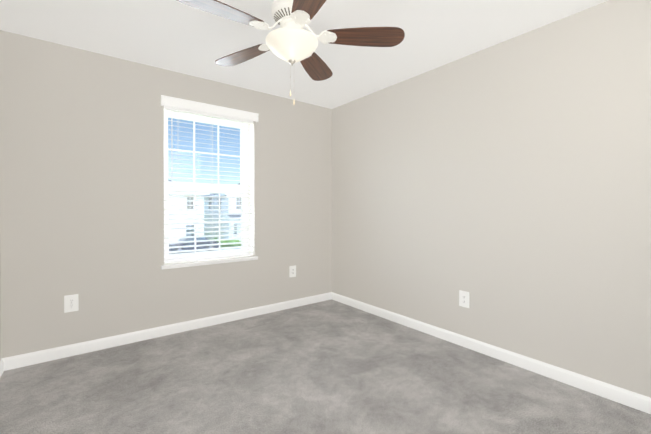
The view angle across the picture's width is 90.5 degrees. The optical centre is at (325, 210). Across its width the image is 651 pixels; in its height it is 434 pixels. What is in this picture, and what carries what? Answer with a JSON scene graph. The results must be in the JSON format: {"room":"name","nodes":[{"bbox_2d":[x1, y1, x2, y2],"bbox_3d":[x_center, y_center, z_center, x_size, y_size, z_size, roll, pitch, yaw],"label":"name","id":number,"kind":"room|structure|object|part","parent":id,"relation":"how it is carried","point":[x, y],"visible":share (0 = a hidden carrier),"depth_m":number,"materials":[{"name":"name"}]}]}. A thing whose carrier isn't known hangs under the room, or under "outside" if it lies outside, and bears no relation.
{"room":"empty bedroom","nodes":[
{"label":"empty bedroom","id":0,"kind":"room"},
{"bbox_2d":[0,235,0,359],"bbox_3d":[-1.325,-0.059,0.873,0.150,2.440,4.000,0,0,-37],"label":"wall","id":1,"kind":"structure","parent":0,"point":[0,297],"depth_m":2.30,"materials":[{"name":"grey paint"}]},
{"bbox_2d":[0,359,3,377],"bbox_3d":[-1.225,1.117,0.885,0.014,0.089,3.586,0,0,-37],"label":"baseboard","id":2,"kind":"structure","parent":1,"relation":"attached to","point":[1,366],"depth_m":2.27,"materials":[{"name":"white wood"}]},
{"bbox_2d":[0,30,331,357],"bbox_3d":[-1.199,-0.074,3.328,3.030,2.440,0.250,0,0,-37],"label":"wall","id":3,"kind":"structure","parent":0,"point":[81,173],"depth_m":2.74,"materials":[{"name":"grey paint"}]},
{"bbox_2d":[64,294,78,312],"bbox_3d":[-2.009,0.736,2.552,0.089,0.133,0.008,0,0,-37],"label":"electrical outlet","id":4,"kind":"object","parent":3,"relation":"attached to","point":[71,303],"visible":1,"depth_m":2.55,"materials":[{"name":"white plastic"}]},
{"bbox_2d":[1,292,331,370],"bbox_3d":[-1.119,1.102,3.231,3.030,0.089,0.014,0,0,-37],"label":"baseboard","id":5,"kind":"structure","parent":3,"relation":"attached to","point":[27,359],"depth_m":2.86,"materials":[{"name":"white wood"}]},
{"bbox_2d":[161,95,258,269],"bbox_3d":[-1.178,-0.253,3.302,0.957,1.577,0.265,0,0,-37],"label":"window blind","id":6,"kind":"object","parent":3,"relation":"in","point":[189,110],"depth_m":3.27,"materials":[{"name":"white plastic"}]},
{"bbox_3d":[-1.161,0.519,3.279,0.949,0.034,0.180,0,0,-37],"label":"window sill","id":7,"kind":"part","parent":6,"relation":"part of","materials":[{"name":"white stone"}]},
{"bbox_2d":[289,265,295,276],"bbox_3d":[-0.384,0.718,3.793,0.089,0.133,0.008,0,0,-37],"label":"electrical outlet","id":8,"kind":"object","parent":3,"relation":"attached to","point":[292,271],"visible":1,"depth_m":3.79,"materials":[{"name":"white plastic"}]},
{"bbox_2d":[0,0,607,108],"bbox_3d":[-0.061,-1.345,1.830,3.330,0.120,4.000,0,0,-37],"label":"ceiling","id":9,"kind":"structure","parent":0,"point":[176,36],"depth_m":2.35,"materials":[{"name":"white paint"}]},
{"bbox_2d":[177,0,404,104],"bbox_3d":[-0.239,-0.951,1.857,1.212,0.668,1.264,0,0,-37],"label":"ceiling fan","id":10,"kind":"object","parent":9,"relation":"hanging from","point":[291,41],"visible":1,"depth_m":1.84,"materials":[{"name":"brown wood"}]},
{"bbox_3d":[-0.196,-1.135,1.888,0.241,0.300,0.241,0,0,-37],"label":"motor","id":11,"kind":"part","parent":10,"relation":"part of","materials":[{"name":"white metal"}]},
{"bbox_3d":[-0.196,-0.930,1.889,0.306,0.114,0.306,0,0,-37],"label":"lamp shade","id":12,"kind":"part","parent":10,"relation":"part of","materials":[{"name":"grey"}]},
{"bbox_2d":[0,299,650,433],"bbox_3d":[-0.061,1.196,1.846,3.330,0.080,4.000,0,0,-37],"label":"floor","id":13,"kind":"structure","parent":0,"point":[331,366],"depth_m":2.09,"materials":[{"name":"carpet"}]},
{"bbox_2d":[332,0,650,397],"bbox_3d":[1.203,-0.070,2.803,0.150,2.440,4.000,0,0,-37],"label":"wall","id":14,"kind":"structure","parent":0,"point":[506,184],"depth_m":2.37,"materials":[{"name":"grey paint"}]},
{"bbox_2d":[459,290,468,307],"bbox_3d":[1.169,0.750,2.723,0.008,0.133,0.089,0,0,-37],"label":"electrical outlet","id":15,"kind":"object","parent":14,"relation":"attached to","point":[463,298],"visible":1,"depth_m":2.72,"materials":[{"name":"white plastic"}]},
{"bbox_2d":[332,292,650,413],"bbox_3d":[1.173,1.106,2.715,0.014,0.089,3.586,0,0,-37],"label":"baseboard","id":16,"kind":"structure","parent":14,"relation":"attached to","point":[637,401],"depth_m":2.36,"materials":[{"name":"white wood"}]},
{"label":"outside","id":17,"kind":"structure","parent":0,"visible":0},
{"bbox_3d":[-22.917,3.882,54.020,150.000,0.300,105.650,0,0,-37],"label":"lawn","id":18,"kind":"structure","parent":17,"visible":0},
{"bbox_2d":[168,180,209,241],"bbox_3d":[-19.988,-0.156,35.880,10.570,8.000,10.900,0,0,-37],"label":"house","id":19,"kind":"structure","parent":18,"relation":"on","point":[188,216],"depth_m":33.66,"materials":[{"name":"white"}]},
{"bbox_2d":[204,183,240,240],"bbox_3d":[-10.086,-0.049,42.875,10.000,7.700,11.800,0,0,-37],"label":"house","id":20,"kind":"structure","parent":18,"relation":"on","point":[221,211],"depth_m":37.58,"materials":[{"name":"white"}]},
{"bbox_3d":[-4.939,3.868,30.473,150.000,0.020,8.100,0,0,-37],"label":"street","id":21,"kind":"object","parent":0,"visible":0},
{"bbox_2d":[169,235,218,252],"bbox_3d":[-12.427,3.155,30.224,4.400,1.430,1.810,0,0,-37],"label":"car","id":22,"kind":"object","parent":21,"relation":"on","point":[189,248],"depth_m":29.49,"materials":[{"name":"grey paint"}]}
]}

